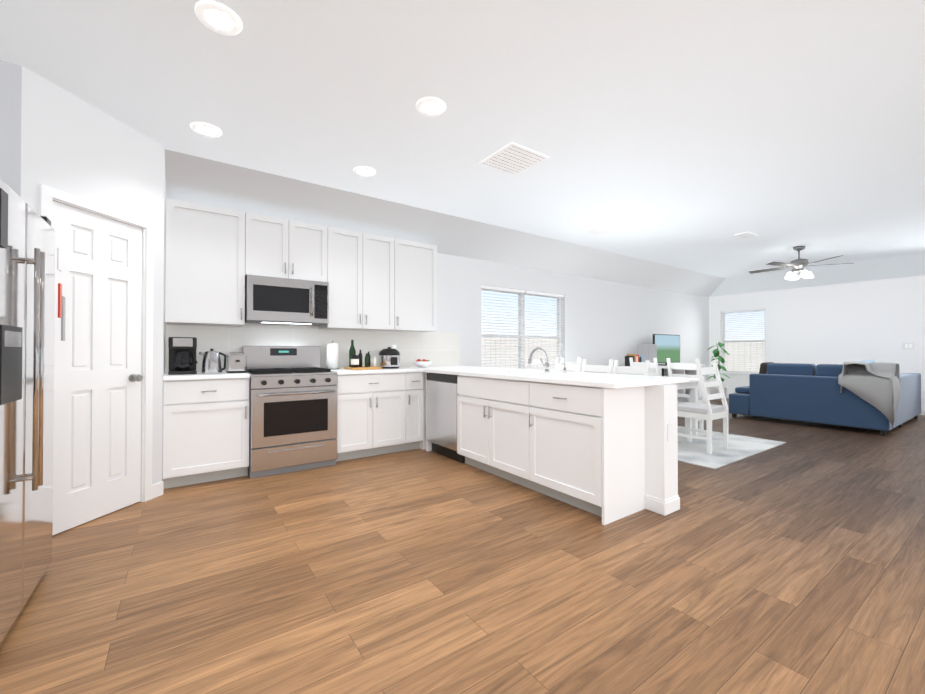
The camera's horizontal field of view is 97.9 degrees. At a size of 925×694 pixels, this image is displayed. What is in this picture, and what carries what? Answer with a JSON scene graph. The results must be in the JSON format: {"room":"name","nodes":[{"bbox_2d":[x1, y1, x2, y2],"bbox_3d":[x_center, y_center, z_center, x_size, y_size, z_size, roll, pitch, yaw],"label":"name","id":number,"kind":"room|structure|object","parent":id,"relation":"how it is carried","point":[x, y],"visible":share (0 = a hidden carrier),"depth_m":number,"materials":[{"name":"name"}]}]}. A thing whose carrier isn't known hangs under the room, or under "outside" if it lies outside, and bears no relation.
{"room":"dining room and kitchen","nodes":[
{"label":"dining room and kitchen","id":0,"kind":"room"},
{"bbox_2d":[0,60,165,484],"bbox_3d":[-2.900,-0.244,2.794,1.320,2.790,1.330,0,-1,-35],"label":"wall","id":1,"kind":"structure","parent":0,"point":[52,135],"depth_m":2.62,"materials":[{"name":"white paint"}]},
{"bbox_2d":[39,184,153,535],"bbox_3d":[-2.447,0.100,2.711,0.160,2.102,0.724,0,-1,9],"label":"door","id":2,"kind":"structure","parent":1,"relation":"attached to","point":[103,408],"depth_m":2.71,"materials":[{"name":"white wood"}]},
{"bbox_2d":[0,398,924,693],"bbox_3d":[3.035,1.184,3.658,12.650,0.050,7.300,0,-1,-35],"label":"floor","id":3,"kind":"structure","parent":0,"point":[794,562],"depth_m":1.93,"materials":[{"name":"wood"}]},
{"bbox_2d":[0,178,64,644],"bbox_3d":[-2.245,0.245,1.556,0.929,1.790,1.002,0,-1,-35],"label":"refrigerator","id":4,"kind":"object","parent":3,"relation":"on","point":[27,271],"visible":1,"depth_m":1.66,"materials":[{"name":"grey metal"}]},
{"bbox_2d":[163,378,248,488],"bbox_3d":[-2.308,0.716,3.631,0.613,0.884,0.617,0,-1,-35],"label":"base cabinet","id":5,"kind":"object","parent":3,"relation":"on","point":[205,430],"depth_m":3.38,"materials":[{"name":"white wood"}]},
{"bbox_2d":[163,371,249,380],"bbox_3d":[-2.302,0.255,3.625,0.615,0.033,0.642,0,-1,-35],"label":"countertop","id":6,"kind":"structure","parent":5,"relation":"on","point":[224,375],"depth_m":3.38,"materials":[{"name":"white stone"}]},
{"bbox_2d":[168,337,197,374],"bbox_3d":[-2.452,0.076,3.535,0.207,0.320,0.225,0,-1,-35],"label":"coffee maker","id":7,"kind":"object","parent":6,"relation":"on","point":[182,355],"visible":1,"depth_m":3.47,"materials":[{"name":"black plastic"}]},
{"bbox_2d":[199,349,225,373],"bbox_3d":[-2.251,0.126,3.630,0.212,0.222,0.156,0,-1,-35],"label":"kettle","id":8,"kind":"object","parent":6,"relation":"on","point":[211,362],"visible":1,"depth_m":3.57,"materials":[{"name":"silver metal"}]},
{"bbox_2d":[226,352,246,372],"bbox_3d":[-2.111,0.144,3.752,0.150,0.187,0.280,0,-1,-35],"label":"toaster","id":9,"kind":"object","parent":6,"relation":"on","point":[236,362],"visible":1,"depth_m":3.65,"materials":[{"name":"silver metal"}]},
{"bbox_2d":[242,346,337,478],"bbox_3d":[-1.706,0.575,3.974,0.756,1.175,0.730,0,-1,-35],"label":"gas range","id":10,"kind":"object","parent":3,"relation":"on","point":[293,408],"visible":0.98,"depth_m":3.75,"materials":[{"name":"grey metal"}]},
{"bbox_2d":[336,372,410,461],"bbox_3d":[-1.090,0.724,4.484,0.825,0.884,0.617,0,-1,-35],"label":"base cabinet","id":11,"kind":"object","parent":3,"relation":"on","point":[374,410],"depth_m":4.23,"materials":[{"name":"white wood"}]},
{"bbox_2d":[331,367,419,374],"bbox_3d":[-1.042,0.263,4.507,0.929,0.033,0.642,0,-1,-35],"label":"countertop","id":12,"kind":"structure","parent":11,"relation":"on","point":[342,371],"depth_m":4.26,"materials":[{"name":"white stone"}]},
{"bbox_2d":[327,341,339,369],"bbox_3d":[-1.425,0.089,4.415,0.150,0.310,0.150,0,-1,-35],"label":"paper towel","id":13,"kind":"object","parent":12,"relation":"on","point":[332,354],"visible":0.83,"depth_m":4.36,"materials":[{"name":"white paper"}]},
{"bbox_2d":[344,340,381,369],"bbox_3d":[-1.102,0.082,4.459,0.340,0.324,0.260,0,-1,-35],"label":"bottles","id":14,"kind":"object","parent":12,"relation":"on","point":[355,361],"visible":1,"depth_m":4.42,"materials":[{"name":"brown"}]},
{"bbox_2d":[378,347,399,368],"bbox_3d":[-0.846,0.124,4.668,0.250,0.245,0.260,0,-1,-35],"label":"rice cooker","id":15,"kind":"object","parent":12,"relation":"on","point":[389,357],"visible":0.94,"depth_m":4.57,"materials":[{"name":"silver plastic"}]},
{"bbox_2d":[411,372,425,449],"bbox_3d":[-0.732,0.726,4.734,0.284,0.884,0.617,0,-1,-35],"label":"base cabinet","id":16,"kind":"object","parent":3,"relation":"on","point":[418,379],"depth_m":4.53,"materials":[{"name":"white wood"}]},
{"bbox_2d":[427,373,464,462],"bbox_3d":[0.001,0.725,4.401,0.563,0.881,0.604,0,-1,-35],"label":"dishwasher","id":17,"kind":"object","parent":3,"relation":"on","point":[442,394],"visible":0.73,"depth_m":4.21,"materials":[{"name":"grey metal"}]},
{"bbox_2d":[457,374,529,484],"bbox_3d":[0.509,0.717,3.729,0.627,0.885,1.064,0,-1,-35],"label":"base cabinet","id":18,"kind":"object","parent":3,"relation":"on","point":[489,410],"depth_m":3.55,"materials":[{"name":"white wood"}]},
{"bbox_2d":[410,365,689,388],"bbox_3d":[0.439,0.259,4.045,0.968,0.033,3.097,0,-1,-35],"label":"countertop","id":19,"kind":"structure","parent":18,"relation":"on","point":[607,380],"depth_m":3.21,"materials":[{"name":"white stone"}]},
{"bbox_2d":[413,359,432,366],"bbox_3d":[-0.488,0.198,4.924,0.250,0.102,0.250,0,-1,-35],"label":"fruit bowl","id":20,"kind":"object","parent":19,"relation":"on","point":[422,363],"visible":1,"depth_m":4.85,"materials":[{"name":"white ceramic"}]},
{"bbox_2d":[522,381,661,524],"bbox_3d":[0.961,0.711,3.086,0.630,0.885,0.743,0,-1,-35],"label":"base cabinet","id":21,"kind":"object","parent":3,"relation":"on","point":[608,455],"depth_m":2.81,"materials":[{"name":"white wood"}]},
{"bbox_2d":[612,364,704,403],"bbox_3d":[3.980,0.784,8.022,2.640,0.830,0.440,0,-1,-35],"label":"media console","id":22,"kind":"object","parent":3,"relation":"on","point":[663,370],"visible":0.12,"depth_m":8.24,"materials":[{"name":"white wood"}]},
{"bbox_2d":[625,354,642,365],"bbox_3d":[3.145,0.246,7.381,0.330,0.230,0.160,0,-1,-35],"label":"books","id":23,"kind":"object","parent":22,"relation":"on","point":[637,358],"visible":0.56,"depth_m":7.31,"materials":[{"name":"multicoloured paper"}]},
{"bbox_2d":[637,344,656,362],"bbox_3d":[3.538,0.155,7.718,0.280,0.418,0.240,0,-1,-35],"label":"speaker box","id":24,"kind":"object","parent":22,"relation":"on","point":[648,352],"visible":0.56,"depth_m":7.61,"materials":[{"name":"grey"}]},
{"bbox_2d":[653,334,679,364],"bbox_3d":[4.128,0.058,8.132,0.980,0.620,0.200,0,-1,-35],"label":"screen","id":25,"kind":"object","parent":22,"relation":"on","point":[668,346],"visible":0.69,"depth_m":8.11,"materials":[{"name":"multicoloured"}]},
{"bbox_2d":[707,342,729,400],"bbox_3d":[5.820,0.533,9.146,0.444,1.352,0.488,0,-1,-35],"label":"plant","id":26,"kind":"object","parent":3,"relation":"on","point":[715,389],"visible":0.73,"depth_m":9.12,"materials":[{"name":"green plant"}]},
{"bbox_2d":[678,426,785,468],"bbox_3d":[2.381,1.171,5.489,1.880,0.010,2.750,0,-1,-35],"label":"dining rug","id":27,"kind":"object","parent":3,"relation":"on","point":[694,451],"visible":0.36,"depth_m":4.54,"materials":[{"name":"white fabric"}]},
{"bbox_2d":[554,358,582,371],"bbox_3d":[1.524,0.663,5.559,0.450,1.006,0.450,0,-1,-35],"label":"dining chair","id":28,"kind":"object","parent":27,"relation":"on","point":[570,367],"visible":0.08,"depth_m":5.46,"materials":[{"name":"white wood"}]},
{"bbox_2d":[559,357,579,371],"bbox_3d":[1.800,0.670,6.429,0.450,1.006,0.450,0,-1,-35],"label":"dining chair","id":29,"kind":"object","parent":27,"relation":"on","point":[562,360],"visible":0.04,"depth_m":6.48,"materials":[{"name":"white wood"}]},
{"bbox_2d":[581,359,613,373],"bbox_3d":[1.794,0.659,5.174,0.450,1.006,0.450,0,-1,-35],"label":"dining chair","id":30,"kind":"object","parent":27,"relation":"on","point":[598,368],"visible":0.08,"depth_m":5.09,"materials":[{"name":"white wood"}]},
{"bbox_2d":[613,360,649,375],"bbox_3d":[2.063,0.656,4.789,0.450,1.006,0.450,0,-1,-35],"label":"dining chair","id":31,"kind":"object","parent":27,"relation":"on","point":[630,369],"visible":0.12,"depth_m":4.71,"materials":[{"name":"white wood"}]},
{"bbox_2d":[629,357,658,375],"bbox_3d":[2.728,0.668,6.194,0.450,1.006,0.450,0,-1,-35],"label":"dining chair","id":32,"kind":"object","parent":27,"relation":"on","point":[652,365],"visible":0.1,"depth_m":6.19,"materials":[{"name":"white wood"}]},
{"bbox_2d":[627,374,704,435],"bbox_3d":[2.329,0.791,5.585,1.000,0.750,1.500,0,-1,-35],"label":"dining table","id":33,"kind":"object","parent":27,"relation":"on","point":[691,384],"visible":0.21,"depth_m":5.24,"materials":[{"name":"white wood"}]},
{"bbox_2d":[666,358,703,433],"bbox_3d":[3.072,0.664,5.702,0.450,1.006,0.450,0,-1,-35],"label":"dining chair","id":34,"kind":"object","parent":27,"relation":"on","point":[682,398],"visible":0.46,"depth_m":5.65,"materials":[{"name":"white wood"}]},
{"bbox_2d":[677,360,728,453],"bbox_3d":[2.720,0.654,4.644,0.450,1.006,0.450,0,-1,-35],"label":"dining chair","id":35,"kind":"object","parent":27,"relation":"on","point":[707,411],"visible":0.81,"depth_m":4.53,"materials":[{"name":"white wood"}]},
{"bbox_2d":[729,360,920,435],"bbox_3d":[6.057,0.704,6.710,2.602,0.966,1.932,0,-1,-35],"label":"sectional sofa","id":36,"kind":"object","parent":3,"relation":"on","point":[883,397],"visible":1,"depth_m":5.83,"materials":[{"name":"blue fabric"}]},
{"bbox_2d":[838,362,899,425],"bbox_3d":[5.604,0.613,5.542,0.518,0.806,0.536,0,-1,-35],"label":"blanket","id":37,"kind":"object","parent":36,"relation":"on","point":[868,393],"depth_m":5.42,"materials":[{"name":"grey fabric"}]},
{"bbox_2d":[0,0,924,296],"bbox_3d":[2.998,-1.433,3.473,12.350,0.300,7.000,0,-1,-35],"label":"ceiling","id":38,"kind":"structure","parent":0,"point":[686,140],"depth_m":2.80,"materials":[{"name":"white paint"}]},
{"bbox_2d":[190,122,221,137],"bbox_3d":[-1.868,-1.581,2.936,0.199,0.011,0.199,0,-1,-41],"label":"recessed light","id":39,"kind":"object","parent":38,"relation":"in","point":[205,128],"depth_m":2.92,"materials":[{"name":"white"}]},
{"bbox_2d":[195,0,242,35],"bbox_3d":[-1.180,-1.590,1.953,0.199,0.011,0.199,0,-1,-41],"label":"recessed light","id":40,"kind":"object","parent":38,"relation":"in","point":[218,16],"depth_m":1.94,"materials":[{"name":"white plastic"}]},
{"bbox_2d":[353,166,375,176],"bbox_3d":[-0.880,-1.575,3.616,0.199,0.011,0.199,0,-1,-41],"label":"recessed light","id":41,"kind":"object","parent":38,"relation":"in","point":[366,171],"depth_m":3.60,"materials":[{"name":"white plastic"}]},
{"bbox_2d":[416,97,445,115],"bbox_3d":[-0.209,-1.584,2.658,0.199,0.011,0.199,0,-1,-41],"label":"recessed light","id":42,"kind":"object","parent":38,"relation":"in","point":[431,105],"depth_m":2.64,"materials":[{"name":"white"}]},
{"bbox_2d":[479,142,548,175],"bbox_3d":[0.432,-1.576,3.399,0.420,0.013,0.420,0,-1,-35],"label":"ceiling vent","id":43,"kind":"object","parent":38,"relation":"in","point":[512,158],"depth_m":3.37,"materials":[{"name":"white metal"}]},
{"bbox_2d":[584,228,608,235],"bbox_3d":[1.822,-1.558,5.458,0.320,0.013,0.170,0,-1,-35],"label":"ceiling vent","id":44,"kind":"object","parent":38,"relation":"in","point":[594,231],"depth_m":5.45,"materials":[{"name":"white metal"}]},
{"bbox_2d":[735,231,758,238],"bbox_3d":[3.969,-1.556,5.618,0.360,0.013,0.170,0,-1,-35],"label":"ceiling vent","id":45,"kind":"object","parent":38,"relation":"in","point":[746,235],"depth_m":5.60,"materials":[{"name":"white metal"}]},
{"bbox_2d":[748,246,853,279],"bbox_3d":[5.202,-1.314,6.286,1.290,0.484,1.240,0,-1,-35],"label":"ceiling fan","id":46,"kind":"object","parent":38,"relation":"hanging from","point":[798,265],"visible":1,"depth_m":6.20,"materials":[{"name":"silver metal"}]},
{"bbox_2d":[241,253,709,392],"bbox_3d":[1.071,-0.215,6.476,12.650,2.800,0.150,0,-1,-35],"label":"wall","id":47,"kind":"structure","parent":0,"point":[603,322],"depth_m":7.20,"materials":[{"name":"white paint"}]},
{"bbox_2d":[165,198,252,325],"bbox_3d":[-2.370,-0.745,3.778,0.666,1.070,0.327,0,-1,-35],"label":"upper cabinet","id":48,"kind":"object","parent":47,"relation":"attached to","point":[214,256],"depth_m":3.63,"materials":[{"name":"white wood"}]},
{"bbox_2d":[253,213,328,281],"bbox_3d":[-1.830,-0.979,4.158,0.770,0.595,0.327,0,-1,-35],"label":"upper cabinet","id":49,"kind":"object","parent":47,"relation":"attached to","point":[282,248],"depth_m":4.03,"materials":[{"name":"white wood"}]},
{"bbox_2d":[245,275,328,325],"bbox_3d":[-1.793,-0.458,4.109,0.754,0.437,0.429,0,-1,-35],"label":"microwave","id":50,"kind":"object","parent":49,"relation":"attached to","point":[276,300],"visible":1,"depth_m":3.96,"materials":[{"name":"grey metal"}]},
{"bbox_2d":[165,323,459,372],"bbox_3d":[-1.388,-0.062,4.661,3.300,1.220,0.002,0,-1,-35],"label":"tile backsplash","id":51,"kind":"structure","parent":47,"relation":"attached to","point":[439,349],"depth_m":4.54,"materials":[{"name":"white tile"}]},
{"bbox_2d":[319,227,400,330],"bbox_3d":[-1.199,-0.737,4.598,0.888,1.070,0.327,0,-1,-35],"label":"upper cabinet","id":52,"kind":"object","parent":47,"relation":"attached to","point":[365,268],"depth_m":4.47,"materials":[{"name":"white wood"}]},
{"bbox_2d":[389,239,436,331],"bbox_3d":[-0.670,-0.734,4.968,0.639,1.070,0.327,0,-1,-35],"label":"upper cabinet","id":53,"kind":"object","parent":47,"relation":"attached to","point":[418,260],"depth_m":4.88,"materials":[{"name":"white wood"}]},
{"bbox_2d":[481,289,560,370],"bbox_3d":[0.976,-0.145,6.394,1.840,1.502,0.165,0,-1,-35],"label":"window","id":54,"kind":"structure","parent":47,"relation":"in","point":[523,310],"depth_m":6.43,"materials":[{"name":"white"}]},
{"bbox_2d":[481,285,563,369],"bbox_3d":[0.987,-0.156,6.378,1.776,1.475,0.055,0,-1,-35],"label":"window blinds","id":55,"kind":"object","parent":54,"relation":"attached to","point":[519,291],"visible":0.67,"depth_m":6.30,"materials":[{"name":"white plastic"}]},
{"bbox_2d":[667,423,673,441],"bbox_3d":[1.445,0.591,2.795,0.080,0.120,0.004,0,-1,-35],"label":"outlet","id":56,"kind":"object","parent":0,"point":[670,431],"visible":1,"depth_m":2.79,"materials":[{"name":"white plastic"}]},
{"bbox_2d":[709,275,924,409],"bbox_3d":[8.032,-0.209,7.168,0.150,2.800,7.300,0,-1,-35],"label":"wall","id":57,"kind":"structure","parent":0,"point":[883,320],"depth_m":7.93,"materials":[{"name":"white paint"}]},
{"bbox_2d":[720,310,765,374],"bbox_3d":[6.505,-0.119,9.327,0.165,1.502,0.950,0,-1,-35],"label":"window","id":58,"kind":"structure","parent":57,"relation":"in","point":[723,337],"depth_m":9.44,"materials":[{"name":"white"}]},
{"bbox_2d":[721,308,765,373],"bbox_3d":[6.489,-0.129,9.316,0.055,1.475,0.886,0,-1,-35],"label":"window blinds","id":59,"kind":"object","parent":58,"relation":"attached to","point":[741,311],"visible":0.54,"depth_m":9.30,"materials":[{"name":"white plastic"}]},
{"bbox_2d":[710,393,924,414],"bbox_3d":[7.076,1.152,8.379,0.014,0.100,3.520,0,-1,-35],"label":"baseboard","id":60,"kind":"structure","parent":57,"relation":"attached to","point":[727,395],"depth_m":7.03,"materials":[{"name":"white"}]},
{"bbox_2d":[902,342,914,348],"bbox_3d":[7.935,-0.019,7.166,0.008,0.120,0.150,0,-1,-35],"label":"switch plate","id":61,"kind":"object","parent":57,"relation":"attached to","point":[908,345],"visible":1,"depth_m":7.16,"materials":[{"name":"white plastic"}]},
{"label":"outside","id":62,"kind":"structure","parent":0,"visible":0},
{"bbox_2d":[481,290,764,371],"bbox_3d":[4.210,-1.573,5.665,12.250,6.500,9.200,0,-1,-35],"label":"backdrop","id":63,"kind":"structure","parent":62,"point":[757,320],"depth_m":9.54,"materials":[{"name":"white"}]}
]}

